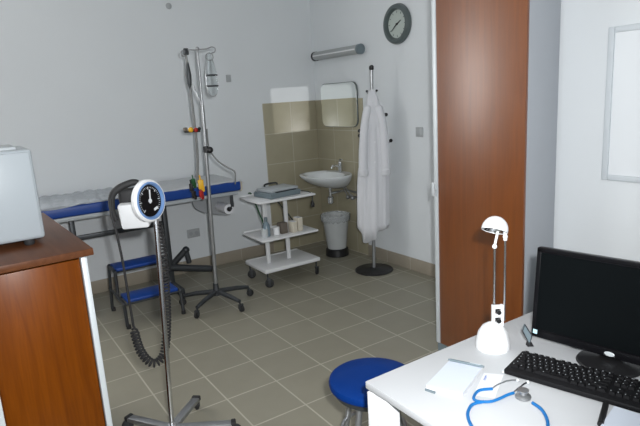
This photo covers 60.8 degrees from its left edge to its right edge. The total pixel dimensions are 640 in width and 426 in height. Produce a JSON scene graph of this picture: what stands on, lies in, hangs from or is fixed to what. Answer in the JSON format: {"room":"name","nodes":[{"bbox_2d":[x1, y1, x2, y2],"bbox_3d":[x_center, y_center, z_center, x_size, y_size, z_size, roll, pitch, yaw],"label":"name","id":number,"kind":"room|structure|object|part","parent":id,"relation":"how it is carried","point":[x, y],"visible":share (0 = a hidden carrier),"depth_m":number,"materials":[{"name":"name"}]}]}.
{"room":"examination room","nodes":[
{"label":"examination room","id":0,"kind":"room"},
{"bbox_2d":[0,0,314,281],"bbox_3d":[-2.344,-0.847,4.604,5.820,3.300,0.100,-11,14,-32],"label":"wall","id":1,"kind":"structure","parent":0,"point":[97,92],"depth_m":5.03,"materials":[{"name":"paint"}]},
{"bbox_2d":[166,3,171,8],"bbox_3d":[-1.385,-1.897,5.000,0.055,0.055,0.014,-11,14,-32],"label":"wall sensor","id":2,"kind":"object","parent":1,"relation":"attached to","point":[168,5],"visible":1,"depth_m":5.00,"materials":[{"name":"grey plastic"}]},
{"bbox_2d":[91,242,273,293],"bbox_3d":[-2.571,0.783,4.665,4.971,0.120,0.012,-11,14,-32],"label":"baseboard","id":3,"kind":"structure","parent":1,"relation":"attached to","point":[138,277],"depth_m":5.45,"materials":[{"name":"tile"}]},
{"bbox_2d":[187,228,199,237],"bbox_3d":[-1.262,0.202,5.448,0.130,0.085,0.015,-11,14,-32],"label":"wall socket","id":4,"kind":"object","parent":1,"relation":"attached to","point":[191,233],"visible":1,"depth_m":5.44,"materials":[{"name":"grey plastic"}]},
{"bbox_2d":[226,75,230,81],"bbox_3d":[-0.907,-1.337,5.420,0.050,0.070,0.016,-11,14,-32],"label":"switch plate","id":5,"kind":"object","parent":1,"relation":"attached to","point":[228,77],"visible":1,"depth_m":5.41,"materials":[{"name":"grey plastic"}]},
{"bbox_2d":[262,100,323,251],"bbox_3d":[-0.276,-0.407,6.013,0.667,1.605,0.010,-11,14,-32],"label":"wall tiles","id":6,"kind":"structure","parent":1,"relation":"attached to","point":[290,128],"depth_m":5.97,"materials":[{"name":"tile"}]},
{"bbox_2d":[93,241,438,425],"bbox_3d":[-0.235,1.355,1.872,5.960,0.100,7.700,-11,14,-32],"label":"floor","id":7,"kind":"structure","parent":0,"point":[272,362],"depth_m":3.84,"materials":[{"name":"tile"}]},
{"bbox_2d":[0,213,112,425],"bbox_3d":[-1.527,0.693,2.418,0.900,1.125,1.040,-12,15,-35],"label":"base cabinet","id":8,"kind":"object","parent":7,"relation":"on","point":[52,373],"visible":0.94,"depth_m":2.12,"materials":[{"name":"brown wood"}]},
{"bbox_2d":[0,144,44,245],"bbox_3d":[-1.454,-0.052,2.222,0.520,0.402,0.347,-11,14,-32],"label":"sterilizer","id":9,"kind":"object","parent":8,"relation":"on","point":[20,210],"visible":1,"depth_m":2.18,"materials":[{"name":"white plastic"}]},
{"bbox_2d":[0,144,15,150],"bbox_3d":[-1.484,-0.244,2.209,0.430,0.018,0.260,-11,14,-32],"label":"tray","id":10,"kind":"object","parent":9,"relation":"on","point":[2,147],"depth_m":2.21,"materials":[{"name":"grey plastic"}]},
{"bbox_2d":[39,174,243,294],"bbox_3d":[-1.663,0.266,4.768,1.998,0.976,0.647,-11,14,-32],"label":"couch","id":11,"kind":"object","parent":7,"relation":"on","point":[68,208],"visible":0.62,"depth_m":4.72,"materials":[{"name":"blue leather"}]},
{"bbox_3d":[-2.013,0.389,4.527,0.040,0.770,0.050,-11,14,-32],"label":"leg","id":12,"kind":"part","parent":11,"relation":"part of","materials":[{"name":"grey metal"}]},
{"bbox_3d":[-1.704,-0.131,4.678,1.965,0.086,0.635,-11,14,-32],"label":"mattress","id":13,"kind":"part","parent":11,"relation":"part of","materials":[{"name":"blue plastic"}]},
{"bbox_3d":[-1.701,-0.073,4.691,1.905,0.032,0.610,-11,14,-32],"label":"frame","id":14,"kind":"part","parent":11,"relation":"part of","materials":[{"name":"grey plastic"}]},
{"bbox_3d":[-1.378,0.263,4.935,0.040,0.770,0.050,-11,14,-32],"label":"leg","id":15,"kind":"part","parent":11,"relation":"part of","materials":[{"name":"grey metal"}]},
{"bbox_3d":[-1.313,0.420,5.073,0.227,0.211,0.068,-6,12,-13],"label":"lever","id":16,"kind":"part","parent":11,"relation":"part of","materials":[{"name":"grey metal"}]},
{"bbox_3d":[-0.995,-0.071,5.112,0.406,0.232,0.020,-11,14,-32],"label":"panel","id":17,"kind":"part","parent":11,"relation":"part of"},
{"bbox_2d":[107,255,185,329],"bbox_3d":[-1.424,0.611,4.436,0.473,0.415,0.510,-11,14,-32],"label":"step stool","id":18,"kind":"object","parent":7,"relation":"on","point":[148,293],"visible":0.76,"depth_m":4.36,"materials":[{"name":"blue plastic"}]},
{"bbox_3d":[-1.603,0.638,4.319,0.042,0.396,0.501,-11,14,-32],"label":"frame","id":19,"kind":"part","parent":18,"relation":"part of","materials":[{"name":"grey metal"}]},
{"bbox_3d":[-1.250,0.567,4.546,0.042,0.396,0.501,-11,14,-32],"label":"frame","id":20,"kind":"part","parent":18,"relation":"part of","materials":[{"name":"grey metal"}]},
{"bbox_2d":[108,179,240,425],"bbox_3d":[-0.759,0.510,2.558,0.634,1.323,0.627,-11,14,-32],"label":"monitor","id":21,"kind":"object","parent":7,"relation":"on","point":[143,204],"visible":1,"depth_m":2.62,"materials":[{"name":"silver metal"}]},
{"bbox_2d":[117,202,151,228],"bbox_3d":[-0.872,0.005,2.586,0.139,0.120,0.125,-5,12,-9],"label":"basket","id":22,"kind":"object","parent":21,"relation":"on","point":[128,220],"depth_m":2.53,"materials":[{"name":"white plastic"}]},
{"bbox_3d":[-0.873,1.067,2.779,0.288,0.044,0.044,3,14,28],"label":"leg","id":23,"kind":"part","parent":21,"relation":"part of","materials":[{"name":"metal"}]},
{"bbox_3d":[-0.704,1.040,2.857,0.044,0.044,0.288,-1,12,11],"label":"leg","id":24,"kind":"part","parent":21,"relation":"part of","materials":[{"name":"metal"}]},
{"bbox_3d":[-0.574,1.061,2.722,0.288,0.044,0.044,-5,12,-7],"label":"leg","id":25,"kind":"part","parent":21,"relation":"part of","materials":[{"name":"metal"}]},
{"bbox_2d":[179,46,253,318],"bbox_3d":[-0.891,-0.250,4.354,0.602,2.068,0.626,-11,14,-32],"label":"stand","id":26,"kind":"object","parent":7,"relation":"on","point":[216,291],"visible":0.98,"depth_m":4.37,"materials":[{"name":"grey metal"}]},
{"bbox_2d":[183,48,204,199],"bbox_3d":[-0.995,-0.673,4.229,0.137,1.161,0.065,-7,12,-14],"label":"lead","id":27,"kind":"object","parent":26,"relation":"hanging from","point":[198,180],"visible":1,"depth_m":4.26,"materials":[{"name":"grey plastic"}]},
{"bbox_3d":[-1.011,0.669,4.551,0.269,0.064,0.042,-2,12,5],"label":"leg","id":28,"kind":"part","parent":26,"relation":"part of","materials":[{"name":"grey metal"}]},
{"bbox_3d":[-0.917,0.696,4.400,0.042,0.064,0.269,2,13,22],"label":"leg","id":29,"kind":"part","parent":26,"relation":"part of","materials":[{"name":"grey metal"}]},
{"bbox_3d":[-0.865,-0.495,4.292,0.052,0.052,0.052,-11,14,-32],"label":"clamp knob","id":30,"kind":"part","parent":26,"relation":"part of","materials":[{"name":"black plastic"}]},
{"bbox_2d":[205,52,218,95],"bbox_3d":[-0.836,-1.064,4.194,0.099,0.329,0.099,-7,13,-16],"label":"bottle","id":31,"kind":"object","parent":26,"relation":"hanging from","point":[211,75],"visible":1,"depth_m":4.17,"materials":[{"name":"clear plastic"}]},
{"bbox_3d":[-0.781,-0.444,4.329,0.201,0.456,0.021,-6,12,-10],"label":"bent arm","id":32,"kind":"part","parent":26,"relation":"part of"},
{"bbox_3d":[-0.743,0.676,4.440,0.269,0.064,0.042,7,16,40],"label":"leg","id":33,"kind":"part","parent":26,"relation":"part of","materials":[{"name":"grey metal"}]},
{"bbox_3d":[-0.729,0.638,4.615,0.269,0.064,0.042,-11,14,-30],"label":"leg","id":34,"kind":"part","parent":26,"relation":"part of","materials":[{"name":"grey metal"}]},
{"bbox_2d":[240,191,319,287],"bbox_3d":[-0.359,0.212,5.091,0.614,0.794,0.439,-12,15,-35],"label":"trolley","id":35,"kind":"object","parent":7,"relation":"on","point":[267,264],"visible":0.9,"depth_m":5.02,"materials":[{"name":"white metal"}]},
{"bbox_2d":[248,192,262,222],"bbox_3d":[-0.568,-0.012,5.080,0.050,0.354,0.251,-14,16,-42],"label":"cord","id":36,"kind":"object","parent":35,"relation":"hanging from","point":[249,192],"visible":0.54,"depth_m":5.09,"materials":[{"name":"green plastic"}]},
{"bbox_2d":[261,228,267,237],"bbox_3d":[-0.494,0.180,4.866,0.064,0.080,0.064,-11,14,-32],"label":"plastic tub","id":37,"kind":"object","parent":35,"relation":"on","point":[264,232],"visible":1,"depth_m":4.84,"materials":[{"name":"white plastic"}]},
{"bbox_2d":[262,217,270,236],"bbox_3d":[-0.483,0.123,4.906,0.068,0.175,0.068,-11,14,-32],"label":"bottle","id":38,"kind":"object","parent":35,"relation":"on","point":[266,225],"visible":0.81,"depth_m":4.88,"materials":[{"name":"glass"}]},
{"bbox_2d":[272,226,279,234],"bbox_3d":[-0.397,0.161,4.952,0.064,0.071,0.064,-11,14,-32],"label":"jar","id":39,"kind":"object","parent":35,"relation":"on","point":[276,230],"visible":1,"depth_m":4.93,"materials":[{"name":"white paint"}]},
{"bbox_2d":[240,191,315,204],"bbox_3d":[-0.390,-0.159,5.011,0.580,0.032,0.400,-11,14,-32],"label":"shelf","id":40,"kind":"object","parent":35,"relation":"attached to","point":[250,198],"depth_m":4.88,"materials":[{"name":"white metal"}]},
{"bbox_2d":[243,225,317,242],"bbox_3d":[-0.367,0.173,5.079,0.580,0.032,0.410,-11,14,-32],"label":"shelf","id":41,"kind":"object","parent":35,"relation":"attached to","point":[255,234],"depth_m":4.97,"materials":[{"name":"white metal"}]},
{"bbox_2d":[277,221,287,233],"bbox_3d":[-0.343,0.134,4.993,0.070,0.100,0.070,-14,16,-41],"label":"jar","id":42,"kind":"object","parent":35,"relation":"on","point":[283,226],"visible":0.89,"depth_m":4.97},
{"bbox_2d":[245,248,319,273],"bbox_3d":[-0.351,0.447,5.138,0.580,0.039,0.410,-11,14,-32],"label":"shelf","id":43,"kind":"object","parent":35,"relation":"attached to","point":[279,261],"depth_m":5.08,"materials":[{"name":"white metal"}]},
{"bbox_2d":[254,182,314,206],"bbox_3d":[-0.343,-0.157,5.038,0.474,0.230,0.356,-11,14,-32],"label":"recorder","id":44,"kind":"object","parent":35,"relation":"on","point":[278,190],"visible":0.96,"depth_m":4.94,"materials":[{"name":"grey plastic"}]},
{"bbox_3d":[-0.393,-0.227,5.022,0.310,0.026,0.230,-13,16,-39],"label":"lid","id":45,"kind":"part","parent":44,"relation":"part of","materials":[{"name":"grey plastic"}]},
{"bbox_2d":[288,220,296,232],"bbox_3d":[-0.251,0.123,5.008,0.046,0.102,0.075,-13,15,-38],"label":"carton","id":46,"kind":"object","parent":35,"relation":"on","point":[292,225],"visible":1,"depth_m":4.98,"materials":[{"name":"beige cardboard"}]},
{"bbox_2d":[293,216,302,230],"bbox_3d":[-0.203,0.099,5.049,0.052,0.127,0.075,-13,15,-38],"label":"carton","id":47,"kind":"object","parent":35,"relation":"on","point":[298,219],"visible":0.86,"depth_m":5.02,"materials":[{"name":"beige cardboard"}]},
{"bbox_2d":[321,211,348,257],"bbox_3d":[0.172,0.222,5.727,0.312,0.446,0.312,-11,14,-32],"label":"waste bin","id":48,"kind":"object","parent":7,"relation":"on","point":[335,223],"visible":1,"depth_m":5.65,"materials":[{"name":"plastic"}]},
{"bbox_2d":[329,357,407,425],"bbox_3d":[0.230,0.920,2.311,0.361,0.508,0.361,-7,13,-17],"label":"round stool","id":49,"kind":"object","parent":7,"relation":"on","point":[347,382],"visible":0.59,"depth_m":2.26,"materials":[{"name":"blue plastic"}]},
{"bbox_3d":[0.115,0.939,2.403,0.115,0.428,0.026,6,15,36],"label":"leg","id":50,"kind":"part","parent":49,"relation":"part of","materials":[{"name":"metal"}]},
{"bbox_3d":[0.146,0.980,2.205,0.026,0.428,0.115,6,15,36],"label":"leg","id":51,"kind":"part","parent":49,"relation":"part of","materials":[{"name":"metal"}]},
{"bbox_2d":[355,65,392,275],"bbox_3d":[0.464,-0.379,5.003,0.374,1.887,0.364,-11,14,-32],"label":"coat stand","id":52,"kind":"object","parent":7,"relation":"on","point":[371,269],"visible":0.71,"depth_m":5.13,"materials":[{"name":"black metal"}]},
{"bbox_2d":[357,89,390,242],"bbox_3d":[0.475,-0.416,4.978,0.320,1.385,0.218,-3,12,0],"label":"lab coat","id":53,"kind":"object","parent":52,"relation":"hanging from","point":[374,170],"visible":1,"depth_m":4.91,"materials":[{"name":"white fabric"}]},
{"bbox_2d":[431,0,560,350],"bbox_3d":[0.962,-0.280,3.085,0.307,2.440,0.627,-11,14,-32],"label":"wardrobe","id":54,"kind":"object","parent":7,"relation":"on","point":[495,63],"visible":0.8,"depth_m":2.93,"materials":[{"name":"brown wood"}]},
{"bbox_3d":[0.687,-0.143,3.290,0.025,0.085,0.022,-11,14,-32],"label":"handle","id":55,"kind":"part","parent":54,"relation":"part of","materials":[{"name":"silver metal"}]},
{"bbox_2d":[366,312,639,425],"bbox_3d":[0.996,0.936,1.472,0.966,0.740,1.538,-11,14,-32],"label":"desk","id":56,"kind":"object","parent":7,"relation":"on","point":[402,388],"visible":0.53,"depth_m":1.67,"materials":[{"name":"white laminate"}]},
{"bbox_3d":[0.223,0.925,1.825,0.060,0.705,0.090,-11,14,-32],"label":"leg","id":57,"kind":"part","parent":56,"relation":"part of","materials":[{"name":"white paint"}]},
{"bbox_2d":[425,361,481,396],"bbox_3d":[0.426,0.527,1.735,0.116,0.015,0.204,5,15,34],"label":"notepad","id":58,"kind":"object","parent":56,"relation":"on","point":[455,378],"visible":1,"depth_m":1.72,"materials":[{"name":"white paper"}]},
{"bbox_2d":[448,359,483,367],"bbox_3d":[0.482,0.495,1.805,0.120,0.010,0.009,4,14,32],"label":"ballpoint pen","id":59,"kind":"object","parent":58,"relation":"on","point":[453,360],"visible":1,"depth_m":1.80,"materials":[{"name":"silver metal"}]},
{"bbox_2d":[476,373,502,397],"bbox_3d":[0.527,0.534,1.702,0.061,0.002,0.155,3,14,28],"label":"paper slip","id":60,"kind":"object","parent":56,"relation":"on","point":[488,380],"visible":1,"depth_m":1.71,"materials":[{"name":"white paper"}]},
{"bbox_2d":[475,216,509,354],"bbox_3d":[0.601,0.245,1.896,0.120,0.478,0.120,-11,14,-32],"label":"desk lamp","id":61,"kind":"object","parent":56,"relation":"on","point":[492,337],"visible":1,"depth_m":1.89,"materials":[{"name":"white paint"}]},
{"bbox_3d":[0.595,0.046,1.854,0.086,0.072,0.088,-11,14,-32],"label":"lamp shade","id":62,"kind":"part","parent":61,"relation":"part of","materials":[{"name":"white paint"}]},
{"bbox_3d":[0.604,0.218,1.890,0.007,0.212,0.007,7,16,41],"label":"rod","id":63,"kind":"part","parent":61,"relation":"part of","materials":[{"name":"silver metal"}]},
{"bbox_3d":[0.640,0.228,1.893,0.007,0.308,0.007,7,16,41],"label":"rod","id":64,"kind":"part","parent":61,"relation":"part of","materials":[{"name":"silver metal"}]},
{"bbox_2d":[466,378,549,425],"bbox_3d":[0.525,0.552,1.558,0.221,0.029,0.335,-2,12,7],"label":"stethoscope","id":65,"kind":"object","parent":56,"relation":"on","point":[523,394],"visible":1,"depth_m":1.60,"materials":[{"name":"blue rubber"}]},
{"bbox_2d":[522,324,533,346],"bbox_3d":[0.733,0.429,1.931,0.044,0.088,0.023,-3,12,1],"label":"holder","id":66,"kind":"object","parent":56,"relation":"on","point":[525,330],"visible":1,"depth_m":1.92,"materials":[{"name":"grey metal"}]},
{"bbox_3d":[0.729,0.427,1.925,0.034,0.079,0.006,-3,12,1],"label":"plate","id":67,"kind":"part","parent":66,"relation":"part of","materials":[{"name":"clear glass"}]},
{"bbox_2d":[502,350,639,412],"bbox_3d":[0.807,0.509,1.667,0.453,0.026,0.158,7,16,41],"label":"keyboard","id":68,"kind":"object","parent":56,"relation":"on","point":[620,391],"visible":1,"depth_m":1.66,"materials":[{"name":"black plastic"}]},
{"bbox_2d":[531,246,639,378],"bbox_3d":[0.971,0.314,1.778,0.288,0.349,0.517,-11,14,-32],"label":"computer monitor","id":69,"kind":"object","parent":56,"relation":"on","point":[590,303],"visible":0.94,"depth_m":1.79,"materials":[{"name":"black plastic"}]},
{"bbox_2d":[597,401,608,425],"bbox_3d":[0.787,0.552,1.514,0.017,0.016,0.134,5,15,33],"label":"marker pen","id":70,"kind":"object","parent":56,"relation":"on","point":[605,405],"visible":1,"depth_m":1.50,"materials":[{"name":"black plastic"}]},
{"bbox_2d":[601,406,639,425],"bbox_3d":[0.814,0.571,1.428,0.130,0.011,0.178,8,17,43],"label":"booklet","id":71,"kind":"object","parent":56,"relation":"on","point":[617,416],"visible":1,"depth_m":1.47,"materials":[{"name":"white paper"}]},
{"bbox_2d":[310,0,434,263],"bbox_3d":[0.762,-1.099,4.904,0.100,3.300,2.783,-11,14,-32],"label":"wall","id":72,"kind":"structure","parent":0,"point":[402,73],"depth_m":5.00,"materials":[{"name":"paint"}]},
{"bbox_2d":[299,159,356,203],"bbox_3d":[0.063,-0.319,5.675,0.483,0.466,0.585,-11,14,-32],"label":"washbasin","id":73,"kind":"object","parent":72,"relation":"attached to","point":[331,179],"visible":0.99,"depth_m":5.66,"materials":[{"name":"white ceramic"}]},
{"bbox_2d":[299,170,351,188],"bbox_3d":[0.060,-0.328,5.671,0.476,0.155,0.585,-11,14,-32],"label":"basin","id":74,"kind":"object","parent":73,"relation":"in","point":[331,179],"depth_m":5.56,"materials":[{"name":"white ceramic"}]},
{"bbox_2d":[331,159,342,171],"bbox_3d":[0.194,-0.494,5.689,0.154,0.146,0.132,-11,14,-32],"label":"mixer tap","id":75,"kind":"object","parent":73,"relation":"on","point":[340,169],"depth_m":5.72,"materials":[{"name":"silver metal"}]},
{"bbox_2d":[311,44,365,60],"bbox_3d":[0.166,-1.607,5.479,0.106,0.096,0.812,-11,14,-32],"label":"wall lamp","id":76,"kind":"object","parent":72,"relation":"attached to","point":[359,48],"visible":1,"depth_m":5.38,"materials":[{"name":"grey metal"}]},
{"bbox_2d":[321,81,358,126],"bbox_3d":[0.196,-1.118,5.650,0.015,0.449,0.632,-11,14,-32],"label":"wall mirror","id":77,"kind":"object","parent":72,"relation":"attached to","point":[339,101],"visible":1,"depth_m":5.62,"materials":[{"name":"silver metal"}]},
{"bbox_2d":[315,98,368,255],"bbox_3d":[0.230,-0.401,5.843,0.010,1.605,0.833,-11,14,-32],"label":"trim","id":78,"kind":"structure","parent":72,"relation":"attached to","point":[334,143],"depth_m":5.82,"materials":[{"name":"tile"}]},
{"bbox_2d":[383,3,411,44],"bbox_3d":[0.665,-1.644,4.748,0.046,0.344,0.344,-11,14,-32],"label":"wall clock","id":79,"kind":"object","parent":72,"relation":"attached to","point":[397,22],"visible":1,"depth_m":4.74,"materials":[{"name":"black plastic"}]},
{"bbox_2d":[368,244,435,277],"bbox_3d":[1.043,0.522,4.862,0.012,0.120,1.940,-11,14,-32],"label":"baseboard","id":80,"kind":"structure","parent":72,"relation":"attached to","point":[424,267],"depth_m":5.20,"materials":[{"name":"tile"}]},
{"bbox_2d":[416,127,422,136],"bbox_3d":[0.865,-0.705,4.756,0.016,0.085,0.085,-11,14,-32],"label":"light switch","id":81,"kind":"object","parent":72,"relation":"attached to","point":[419,130],"visible":1,"depth_m":4.75,"materials":[{"name":"grey plastic"}]},
{"bbox_2d":[553,0,639,261],"bbox_3d":[2.234,-0.451,1.472,0.100,3.300,4.460,-11,14,-32],"label":"wall","id":82,"kind":"structure","parent":0,"point":[595,215],"depth_m":2.75,"materials":[{"name":"paint"}]},
{"bbox_2d":[601,23,639,182],"bbox_3d":[1.722,-0.436,2.157,0.024,0.725,1.205,-11,14,-32],"label":"whiteboard","id":83,"kind":"object","parent":82,"relation":"attached to","point":[621,135],"visible":1,"depth_m":2.58,"materials":[{"name":"white plastic"}]},
{"bbox_3d":[1.396,-0.520,2.638,0.024,0.725,0.030,-11,14,-32],"label":"frame rail","id":84,"kind":"part","parent":83,"relation":"part of","materials":[{"name":"silver metal"}]},
{"bbox_3d":[1.743,-0.096,2.230,0.022,0.028,1.145,-11,14,-32],"label":"frame rail","id":85,"kind":"part","parent":83,"relation":"part of","materials":[{"name":"silver metal"}]},
{"bbox_3d":[1.702,-0.776,2.084,0.022,0.028,1.145,-11,14,-32],"label":"frame rail","id":86,"kind":"part","parent":83,"relation":"part of","materials":[{"name":"silver metal"}]}
]}

